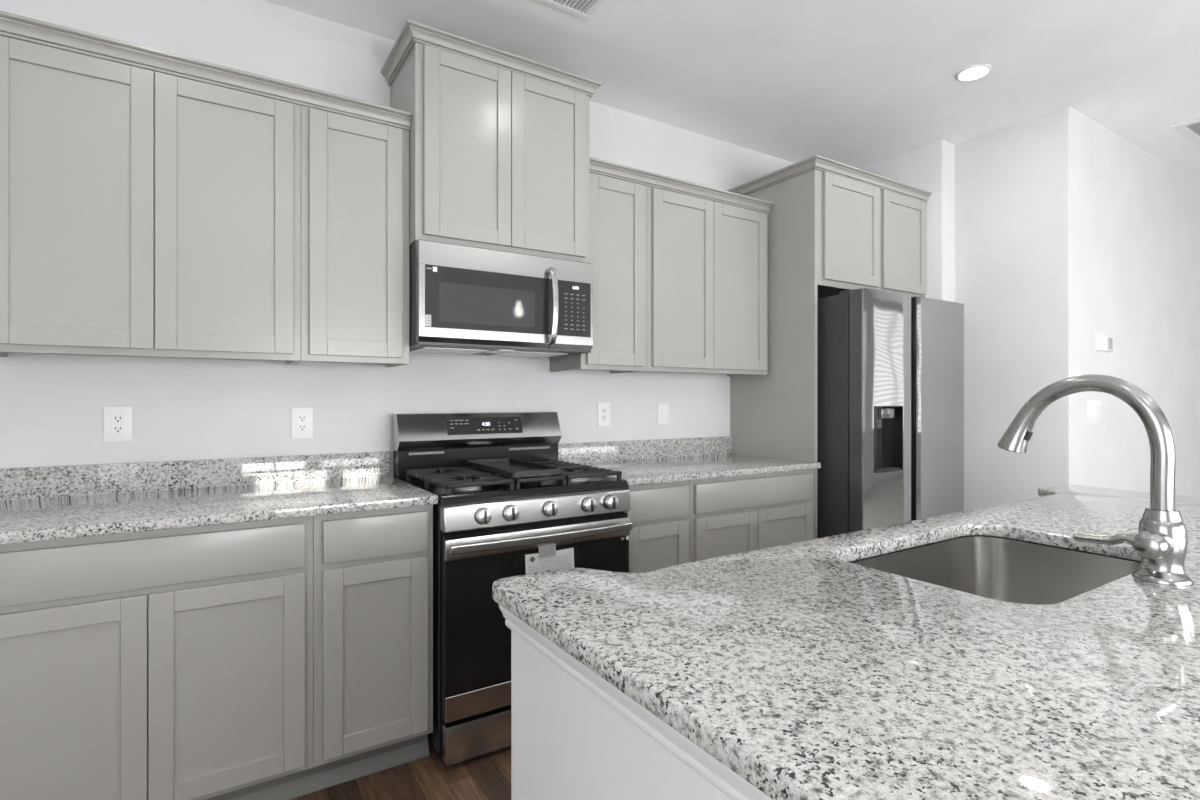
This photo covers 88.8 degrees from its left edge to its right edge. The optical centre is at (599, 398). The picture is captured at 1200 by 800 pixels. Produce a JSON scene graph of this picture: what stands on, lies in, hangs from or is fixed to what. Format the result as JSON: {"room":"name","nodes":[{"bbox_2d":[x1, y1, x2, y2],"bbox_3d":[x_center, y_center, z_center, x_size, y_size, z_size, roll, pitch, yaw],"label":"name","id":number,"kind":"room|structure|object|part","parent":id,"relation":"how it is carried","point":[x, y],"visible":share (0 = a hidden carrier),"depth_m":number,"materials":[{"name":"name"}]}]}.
{"room":"kitchen","nodes":[
{"label":"kitchen","id":0,"kind":"room"},
{"bbox_2d":[0,0,793,475],"bbox_3d":[-0.434,-0.146,2.958,4.850,2.768,0.100,0,0,-32],"label":"wall","id":1,"kind":"structure","parent":0,"point":[51,405],"depth_m":2.41,"materials":[{"name":"paint"}]},
{"bbox_2d":[103,406,132,442],"bbox_3d":[-1.662,0.087,2.114,0.080,0.124,0.009,0,0,-32],"label":"power outlet","id":2,"kind":"object","parent":1,"relation":"attached to","point":[117,420],"visible":1,"depth_m":2.11,"materials":[{"name":"white plastic"}]},
{"bbox_2d":[112,414,123,433],"bbox_3d":[-1.661,0.087,2.111,0.034,0.068,0.002,0,0,-32],"label":"receptacle","id":3,"kind":"object","parent":2,"relation":"attached to","point":[117,419],"depth_m":2.11,"materials":[{"name":"white plastic"}]},
{"bbox_2d":[0,36,300,364],"bbox_3d":[-1.476,-0.591,2.044,0.832,0.914,0.322,0,0,-32],"label":"upper cabinet","id":4,"kind":"object","parent":1,"relation":"attached to","point":[144,212],"visible":0.99,"depth_m":1.89,"materials":[{"name":"grey wood"}]},
{"bbox_3d":[-1.559,-0.588,1.812,0.388,0.865,0.019,0,0,-32],"label":"door","id":5,"kind":"part","parent":4,"relation":"part of","materials":[{"name":"grey wood"}]},
{"bbox_2d":[0,11,411,130],"bbox_3d":[-1.230,-1.055,2.008,1.209,0.054,0.040,0,0,-32],"label":"crown molding","id":6,"kind":"structure","parent":4,"relation":"attached to","point":[14,26],"depth_m":1.96,"materials":[{"name":"grey wood"}]},
{"bbox_3d":[-1.228,-0.588,2.022,0.388,0.865,0.019,0,0,-32],"label":"door","id":7,"kind":"part","parent":4,"relation":"part of","materials":[{"name":"grey wood"}]},
{"bbox_2d":[0,451,389,500],"bbox_3d":[-1.412,0.288,2.265,1.236,0.132,0.020,0,0,-32],"label":"backsplash","id":8,"kind":"structure","parent":1,"relation":"attached to","point":[25,483],"depth_m":2.19,"materials":[{"name":"stone"}]},
{"bbox_2d":[291,408,312,438],"bbox_3d":[-1.177,0.096,2.422,0.079,0.121,0.009,0,0,-32],"label":"power outlet","id":9,"kind":"object","parent":1,"relation":"attached to","point":[301,418],"visible":1,"depth_m":2.42,"materials":[{"name":"white plastic"}]},
{"bbox_2d":[297,414,306,431],"bbox_3d":[-1.176,0.096,2.420,0.034,0.068,0.002,0,0,-32],"label":"receptacle","id":10,"kind":"object","parent":9,"relation":"attached to","point":[301,418],"depth_m":2.42,"materials":[{"name":"white plastic"}]},
{"bbox_2d":[292,106,408,366],"bbox_3d":[-0.965,-0.591,2.369,0.376,0.914,0.322,0,0,-32],"label":"upper cabinet","id":11,"kind":"object","parent":1,"relation":"attached to","point":[355,171],"visible":0.93,"depth_m":2.23,"materials":[{"name":"grey wood"}]},
{"bbox_2d":[390,42,589,262],"bbox_3d":[-0.464,-0.973,2.642,0.762,0.759,0.398,0,0,-32],"label":"upper cabinet","id":12,"kind":"object","parent":1,"relation":"attached to","point":[499,158],"visible":0.84,"depth_m":2.44,"materials":[{"name":"grey wood"}]},
{"bbox_3d":[-0.511,-0.970,2.387,0.350,0.707,0.019,0,0,-32],"label":"door","id":13,"kind":"part","parent":12,"relation":"part of","materials":[{"name":"grey wood"}]},
{"bbox_2d":[380,19,601,97],"bbox_3d":[-0.458,-1.357,2.634,0.843,0.054,0.420,0,0,-32],"label":"crown molding","id":14,"kind":"structure","parent":12,"relation":"attached to","point":[412,32],"depth_m":2.44,"materials":[{"name":"grey wood"}]},
{"bbox_2d":[409,239,592,357],"bbox_3d":[-0.446,-0.395,2.614,0.756,0.394,0.462,0,0,-32],"label":"microwave","id":15,"kind":"object","parent":12,"relation":"attached to","point":[468,300],"visible":0.99,"depth_m":2.44,"materials":[{"name":"grey metal"}]},
{"bbox_3d":[-0.436,-0.399,2.427,0.571,0.382,0.035,0,0,-32],"label":"door","id":16,"kind":"part","parent":15,"relation":"part of","materials":[{"name":"metal"}]},
{"bbox_3d":[-0.427,-0.383,2.434,0.549,0.233,0.032,0,0,-32],"label":"door glass","id":17,"kind":"part","parent":15,"relation":"part of","materials":[{"name":"grey glass"}]},
{"bbox_3d":[-0.197,-0.380,2.531,0.028,0.337,0.057,0,0,-40],"label":"handle","id":18,"kind":"part","parent":15,"relation":"part of","materials":[{"name":"metal"}]},
{"bbox_3d":[-0.122,-0.383,2.627,0.168,0.232,0.033,0,0,-32],"label":"control panel","id":19,"kind":"part","parent":15,"relation":"part of","materials":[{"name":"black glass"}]},
{"bbox_3d":[-0.213,-0.970,2.577,0.350,0.707,0.019,0,0,-32],"label":"door","id":20,"kind":"part","parent":12,"relation":"part of","materials":[{"name":"grey wood"}]},
{"bbox_2d":[550,173,646,372],"bbox_3d":[-0.006,-0.591,2.978,0.369,0.914,0.322,0,0,-32],"label":"upper cabinet","id":21,"kind":"object","parent":1,"relation":"attached to","point":[618,208],"visible":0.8,"depth_m":2.86,"materials":[{"name":"grey wood"}]},
{"bbox_3d":[0.065,-0.591,2.866,0.369,0.914,0.019,0,0,-32],"label":"frame","id":22,"kind":"part","parent":21,"relation":"part of","materials":[{"name":"grey wood"}]},
{"bbox_3d":[0.074,-0.588,2.849,0.316,0.865,0.019,0,0,-32],"label":"door","id":23,"kind":"part","parent":21,"relation":"part of","materials":[{"name":"grey wood"}]},
{"bbox_2d":[597,402,609,425],"bbox_3d":[0.021,0.079,3.183,0.078,0.124,0.009,0,0,-32],"label":"power outlet","id":24,"kind":"object","parent":1,"relation":"attached to","point":[603,408],"visible":1,"depth_m":3.18,"materials":[{"name":"white plastic"}]},
{"bbox_2d":[602,408,606,420],"bbox_3d":[0.022,0.079,3.181,0.034,0.068,0.002,0,0,-32],"label":"receptacle","id":25,"kind":"object","parent":24,"relation":"attached to","point":[604,410],"depth_m":3.18,"materials":[{"name":"white plastic"}]},
{"bbox_2d":[558,436,731,463],"bbox_3d":[0.273,0.288,3.335,1.212,0.132,0.020,0,0,-32],"label":"backsplash","id":26,"kind":"structure","parent":1,"relation":"attached to","point":[587,452],"depth_m":3.29,"materials":[{"name":"stone"}]},
{"bbox_2d":[657,403,668,423],"bbox_3d":[0.349,0.083,3.391,0.078,0.115,0.009,0,0,-32],"label":"wall switch","id":27,"kind":"object","parent":1,"relation":"attached to","point":[662,408],"visible":1,"depth_m":3.39,"materials":[{"name":"white plastic"}]},
{"bbox_2d":[626,186,767,375],"bbox_3d":[0.503,-0.591,3.301,0.835,0.914,0.322,0,0,-32],"label":"upper cabinet","id":28,"kind":"object","parent":1,"relation":"attached to","point":[707,260],"visible":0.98,"depth_m":3.14,"materials":[{"name":"grey wood"}]},
{"bbox_2d":[590,157,773,213],"bbox_3d":[0.436,-1.055,3.066,1.208,0.054,0.040,0,0,-32],"label":"crown molding","id":29,"kind":"structure","parent":28,"relation":"attached to","point":[597,166],"depth_m":3.03,"materials":[{"name":"grey wood"}]},
{"bbox_3d":[0.418,-0.588,3.068,0.390,0.865,0.019,0,0,-32],"label":"door","id":30,"kind":"part","parent":28,"relation":"part of","materials":[{"name":"grey wood"}]},
{"bbox_3d":[0.749,-0.588,3.278,0.388,0.865,0.019,0,0,-32],"label":"door","id":31,"kind":"part","parent":28,"relation":"part of","materials":[{"name":"grey wood"}]},
{"bbox_2d":[817,170,926,298],"bbox_3d":[1.387,-0.899,3.682,0.995,0.616,0.628,0,0,-32],"label":"upper cabinet","id":32,"kind":"object","parent":1,"relation":"attached to","point":[870,237],"visible":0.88,"depth_m":3.38,"materials":[{"name":"grey wood"}]},
{"bbox_2d":[727,155,931,202],"bbox_3d":[1.366,-1.210,3.657,1.058,0.054,0.650,0,0,-32],"label":"crown molding","id":33,"kind":"structure","parent":32,"relation":"attached to","point":[817,162],"depth_m":3.35,"materials":[{"name":"grey wood"}]},
{"bbox_3d":[1.361,-0.900,3.305,0.472,0.553,0.019,0,0,-32],"label":"door","id":34,"kind":"part","parent":32,"relation":"part of","materials":[{"name":"grey wood"}]},
{"bbox_3d":[1.773,-0.900,3.567,0.430,0.553,0.019,0,0,-32],"label":"door","id":35,"kind":"part","parent":32,"relation":"part of","materials":[{"name":"grey wood"}]},
{"bbox_2d":[290,739,510,799],"bbox_3d":[3.822,1.288,2.878,11.950,0.100,4.800,0,0,-32],"label":"floor","id":36,"kind":"structure","parent":0,"point":[487,776],"depth_m":1.97,"materials":[{"name":"brown wood"}]},
{"bbox_2d":[0,516,312,799],"bbox_3d":[-1.394,0.797,1.915,0.832,0.883,0.628,0,0,-32],"label":"base cabinet","id":37,"kind":"object","parent":36,"relation":"on","point":[177,663],"visible":0.94,"depth_m":1.66,"materials":[{"name":"grey wood"}]},
{"bbox_3d":[-1.393,0.823,1.556,0.394,0.586,0.019,0,0,-32],"label":"door","id":38,"kind":"part","parent":37,"relation":"part of","materials":[{"name":"grey wood"}]},
{"bbox_3d":[-1.230,0.445,1.659,0.780,0.133,0.019,0,0,-32],"label":"drawer","id":39,"kind":"part","parent":37,"relation":"part of","materials":[{"name":"grey wood"}]},
{"bbox_2d":[0,476,437,544],"bbox_3d":[-1.236,0.339,1.993,1.241,0.030,0.626,0,0,-32],"label":"countertop","id":40,"kind":"structure","parent":37,"relation":"on","point":[30,520],"depth_m":1.88,"materials":[{"name":"stone"}]},
{"bbox_3d":[-1.063,0.823,1.765,0.384,0.586,0.019,0,0,-32],"label":"door","id":41,"kind":"part","parent":37,"relation":"part of","materials":[{"name":"grey wood"}]},
{"bbox_2d":[205,734,428,799],"bbox_3d":[-1.108,1.189,1.814,1.206,0.098,0.026,0,0,-32],"label":"board","id":42,"kind":"object","parent":37,"relation":"attached to","point":[294,785],"visible":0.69,"depth_m":1.97,"materials":[{"name":"paint"}]},
{"bbox_2d":[313,504,432,766],"bbox_3d":[-0.885,0.797,2.239,0.373,0.883,0.628,0,0,-32],"label":"base cabinet","id":43,"kind":"object","parent":36,"relation":"on","point":[373,569],"visible":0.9,"depth_m":1.97,"materials":[{"name":"grey wood"}]},
{"bbox_3d":[-0.720,0.445,1.983,0.325,0.133,0.019,0,0,-32],"label":"drawer","id":44,"kind":"part","parent":43,"relation":"part of","materials":[{"name":"grey wood"}]},
{"bbox_3d":[-0.720,0.823,1.983,0.325,0.586,0.019,0,0,-32],"label":"door","id":45,"kind":"part","parent":43,"relation":"part of","materials":[{"name":"grey wood"}]},
{"bbox_2d":[393,412,632,766],"bbox_3d":[-0.358,0.650,2.476,0.754,1.176,0.732,0,0,-32],"label":"gas range","id":46,"kind":"object","parent":36,"relation":"on","point":[485,524],"visible":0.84,"depth_m":2.15,"materials":[{"name":"black metal"}]},
{"bbox_3d":[-0.484,0.492,2.012,0.024,0.026,0.040,0,0,-32],"label":"handle mount","id":47,"kind":"part","parent":46,"relation":"part of","materials":[{"name":"metal"}]},
{"bbox_3d":[-0.483,0.322,2.252,0.100,0.016,0.100,0,0,-32],"label":"burner","id":48,"kind":"part","parent":46,"relation":"part of","materials":[{"name":"silver metal"}]},
{"bbox_3d":[-0.208,1.152,2.239,0.740,0.128,0.043,0,0,-32],"label":"drawer","id":49,"kind":"part","parent":46,"relation":"part of","materials":[{"name":"metal"}]},
{"bbox_3d":[-0.198,1.030,2.224,0.740,0.083,0.012,0,0,-32],"label":"trim","id":50,"kind":"part","parent":46,"relation":"part of","materials":[{"name":"metal"}]},
{"bbox_3d":[-0.393,0.399,2.078,0.051,0.052,0.025,0,0,-32],"label":"knob","id":51,"kind":"part","parent":46,"relation":"part of","materials":[{"name":"silver metal"}]},
{"bbox_3d":[-0.509,0.119,2.720,0.351,0.072,0.031,0,0,-32],"label":"touch panel","id":52,"kind":"part","parent":46,"relation":"part of","materials":[{"name":"black glass"}]},
{"bbox_2d":[394,471,628,507],"bbox_3d":[-0.374,0.340,2.502,0.750,0.038,0.645,0,0,-32],"label":"cooktop","id":53,"kind":"object","parent":46,"relation":"in","point":[527,493],"depth_m":2.25,"materials":[{"name":"black metal"}]},
{"bbox_3d":[-0.307,0.399,2.133,0.051,0.052,0.025,0,0,-32],"label":"knob","id":54,"kind":"part","parent":46,"relation":"part of","materials":[{"name":"silver metal"}]},
{"bbox_2d":[467,458,561,477],"bbox_3d":[-0.364,0.276,2.487,0.212,0.024,0.510,0,0,-32],"label":"griddle","id":55,"kind":"object","parent":46,"relation":"on","point":[508,467],"visible":1,"depth_m":2.46,"materials":[{"name":"grey metal"}]},
{"bbox_3d":[-0.210,0.763,2.243,0.742,0.620,0.033,0,0,-32],"label":"oven door","id":56,"kind":"part","parent":46,"relation":"part of","materials":[{"name":"black glass"}]},
{"bbox_3d":[-0.207,0.401,2.238,0.754,0.081,0.047,0,0,-32],"label":"control panel","id":57,"kind":"part","parent":46,"relation":"part of","materials":[{"name":"metal"}]},
{"bbox_3d":[-0.199,0.763,2.226,0.738,0.451,0.008,0,0,-32],"label":"door glass","id":58,"kind":"part","parent":46,"relation":"part of","materials":[{"name":"black glass"}]},
{"bbox_3d":[-0.198,0.502,2.224,0.744,0.070,0.012,0,0,-32],"label":"trim","id":59,"kind":"part","parent":46,"relation":"part of","materials":[{"name":"metal"}]},
{"bbox_3d":[-0.174,0.492,2.177,0.705,0.028,0.029,0,0,-32],"label":"handle","id":60,"kind":"part","parent":46,"relation":"part of","materials":[{"name":"metal"}]},
{"bbox_2d":[525,543,573,573],"bbox_3d":[-0.178,0.605,2.223,0.204,0.156,0.011,0,0,-32],"label":"tag","id":61,"kind":"object","parent":46,"relation":"attached to","point":[548,558],"visible":0.5,"depth_m":2.21,"materials":[{"name":"white paper"}]},
{"bbox_3d":[-0.175,0.399,2.217,0.051,0.052,0.025,0,0,-32],"label":"knob","id":62,"kind":"part","parent":46,"relation":"part of","materials":[{"name":"silver metal"}]},
{"bbox_3d":[-0.099,0.322,2.496,0.115,0.016,0.115,0,0,-32],"label":"burner","id":63,"kind":"part","parent":46,"relation":"part of","materials":[{"name":"silver metal"}]},
{"bbox_3d":[-0.037,0.399,2.304,0.051,0.052,0.025,0,0,-32],"label":"knob","id":64,"kind":"part","parent":46,"relation":"part of","materials":[{"name":"silver metal"}]},
{"bbox_3d":[0.046,0.399,2.358,0.051,0.052,0.025,0,0,-32],"label":"knob","id":65,"kind":"part","parent":46,"relation":"part of","materials":[{"name":"silver metal"}]},
{"bbox_2d":[499,605,772,799],"bbox_3d":[1.022,0.797,1.350,2.308,0.882,0.855,0,0,-32],"label":"kitchen island","id":66,"kind":"object","parent":36,"relation":"on","point":[575,735],"visible":0.03,"depth_m":0.87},
{"bbox_2d":[492,484,1199,799],"bbox_3d":[1.094,0.339,1.237,2.340,0.030,1.155,0,0,-32],"label":"island countertop","id":67,"kind":"structure","parent":66,"relation":"on","point":[808,672],"depth_m":0.76,"materials":[{"name":"stone"}]},
{"bbox_2d":[849,535,1140,604],"bbox_3d":[0.834,0.455,1.278,0.694,0.199,0.456,0,0,-32],"label":"sink","id":68,"kind":"object","parent":67,"relation":"in","point":[992,567],"visible":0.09,"depth_m":1.50,"materials":[{"name":"metal"}]},
{"bbox_2d":[997,374,1193,585],"bbox_3d":[0.932,0.138,1.187,0.119,0.372,0.312,0,0,-32],"label":"faucet","id":69,"kind":"object","parent":67,"relation":"on","point":[1161,540],"visible":1,"depth_m":1.10,"materials":[{"name":"silver metal"}]},
{"bbox_3d":[0.930,0.254,1.115,0.032,0.030,0.111,0,0,-32],"label":"handle lever","id":70,"kind":"part","parent":69,"relation":"part of","materials":[{"name":"silver metal"}]},
{"bbox_2d":[624,481,688,572],"bbox_3d":[0.080,0.797,2.852,0.373,0.883,0.628,0,0,-32],"label":"base cabinet","id":71,"kind":"object","parent":36,"relation":"on","point":[659,513],"visible":0.31,"depth_m":2.59,"materials":[{"name":"grey wood"}]},
{"bbox_3d":[0.233,0.747,2.611,0.373,0.783,0.019,0,0,-32],"label":"frame","id":72,"kind":"part","parent":71,"relation":"part of","materials":[{"name":"grey wood"}]},
{"bbox_3d":[0.245,0.445,2.596,0.328,0.133,0.019,0,0,-32],"label":"drawer","id":73,"kind":"part","parent":71,"relation":"part of","materials":[{"name":"grey wood"}]},
{"bbox_3d":[0.245,0.823,2.596,0.328,0.586,0.019,0,0,-32],"label":"door","id":74,"kind":"part","parent":71,"relation":"part of","materials":[{"name":"grey wood"}]},
{"bbox_2d":[689,469,813,561],"bbox_3d":[0.593,0.797,3.177,0.839,0.883,0.628,0,0,-32],"label":"base cabinet","id":75,"kind":"object","parent":36,"relation":"on","point":[745,513],"visible":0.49,"depth_m":2.88,"materials":[{"name":"grey wood"}]},
{"bbox_2d":[575,453,820,485],"bbox_3d":[0.445,0.339,3.061,1.216,0.030,0.626,0,0,-32],"label":"countertop","id":76,"kind":"structure","parent":75,"relation":"on","point":[687,468],"depth_m":2.96,"materials":[{"name":"stone"}]},
{"bbox_3d":[0.582,0.823,2.810,0.384,0.586,0.019,0,0,-32],"label":"door","id":77,"kind":"part","parent":75,"relation":"part of","materials":[{"name":"grey wood"}]},
{"bbox_3d":[0.750,0.445,2.917,0.781,0.133,0.019,0,0,-32],"label":"drawer","id":78,"kind":"part","parent":75,"relation":"part of","materials":[{"name":"grey wood"}]},
{"bbox_3d":[0.913,0.823,3.021,0.394,0.586,0.019,0,0,-32],"label":"door","id":79,"kind":"part","parent":75,"relation":"part of","materials":[{"name":"grey wood"}]},
{"bbox_2d":[730,169,816,538],"bbox_3d":[0.952,0.016,3.418,0.022,2.445,0.609,0,0,-32],"label":"panel","id":80,"kind":"object","parent":36,"relation":"on","point":[774,414],"visible":0.38,"depth_m":3.30,"materials":[{"name":"grey wood"}]},
{"bbox_2d":[817,288,963,538],"bbox_3d":[1.455,0.346,3.571,0.932,1.785,0.831,0,0,-32],"label":"refrigerator","id":81,"kind":"object","parent":36,"relation":"on","point":[890,365],"visible":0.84,"depth_m":3.15,"materials":[{"name":"grey metal"}]},
{"bbox_3d":[1.257,0.324,3.015,0.001,1.724,0.068,0,0,-32],"label":"edge trim","id":82,"kind":"part","parent":81,"relation":"part of","materials":[{"name":"silver metal"}]},
{"bbox_3d":[1.433,0.324,3.119,0.407,1.728,0.080,0,0,-32],"label":"door","id":83,"kind":"part","parent":81,"relation":"part of","materials":[{"name":"metal"}]},
{"bbox_3d":[1.641,0.324,3.259,0.001,1.724,0.068,0,0,-32],"label":"edge trim","id":84,"kind":"part","parent":81,"relation":"part of","materials":[{"name":"silver metal"}]},
{"bbox_3d":[1.846,0.324,3.382,0.476,1.728,0.080,0,0,-32],"label":"door","id":85,"kind":"part","parent":81,"relation":"part of","materials":[{"name":"metal"}]},
{"bbox_2d":[263,0,1199,182],"bbox_3d":[3.822,-1.580,2.878,11.950,0.100,4.800,0,0,-32],"label":"ceiling","id":86,"kind":"structure","parent":0,"point":[859,84],"depth_m":2.77,"materials":[{"name":"paint"}]},
{"bbox_2d":[537,0,604,19],"bbox_3d":[-0.133,-1.526,2.278,0.330,0.008,0.228,0,0,-32],"label":"ceiling vent","id":87,"kind":"object","parent":86,"relation":"in","point":[588,7],"visible":1,"depth_m":2.38,"materials":[{"name":"white plastic"}]},
{"bbox_2d":[955,64,991,80],"bbox_3d":[1.748,-1.526,2.870,0.148,0.008,0.148,0,0,-32],"label":"recessed light","id":88,"kind":"object","parent":86,"relation":"in","point":[973,72],"visible":1,"depth_m":2.86,"materials":[{"name":"white plastic"}]},
{"bbox_2d":[1172,118,1199,145],"bbox_3d":[3.646,-1.526,3.388,0.700,0.008,0.550,0,0,-32],"label":"ceiling vent","id":89,"kind":"object","parent":86,"relation":"in","point":[1190,129],"visible":1,"depth_m":3.46,"materials":[{"name":"white plastic"}]},
{"bbox_2d":[861,106,1199,510],"bbox_3d":[4.913,-0.146,5.589,7.000,2.768,1.393,0,0,-32],"label":"wall","id":90,"kind":"structure","parent":0,"point":[1054,229],"depth_m":3.52,"materials":[{"name":"paint"}]},
{"bbox_2d":[1086,400,1102,424],"bbox_3d":[2.697,0.075,3.350,0.212,0.133,0.011,0,0,-32],"label":"wall switch","id":91,"kind":"object","parent":90,"relation":"attached to","point":[1094,408],"visible":1,"depth_m":3.34,"materials":[{"name":"white plastic"}]},
{"bbox_2d":[1093,331,1112,353],"bbox_3d":[2.803,-0.314,3.412,0.228,0.120,0.020,0,0,-32],"label":"thermostat","id":92,"kind":"object","parent":90,"relation":"attached to","point":[1102,343],"visible":1,"depth_m":3.39,"materials":[{"name":"white plastic"}]}
]}

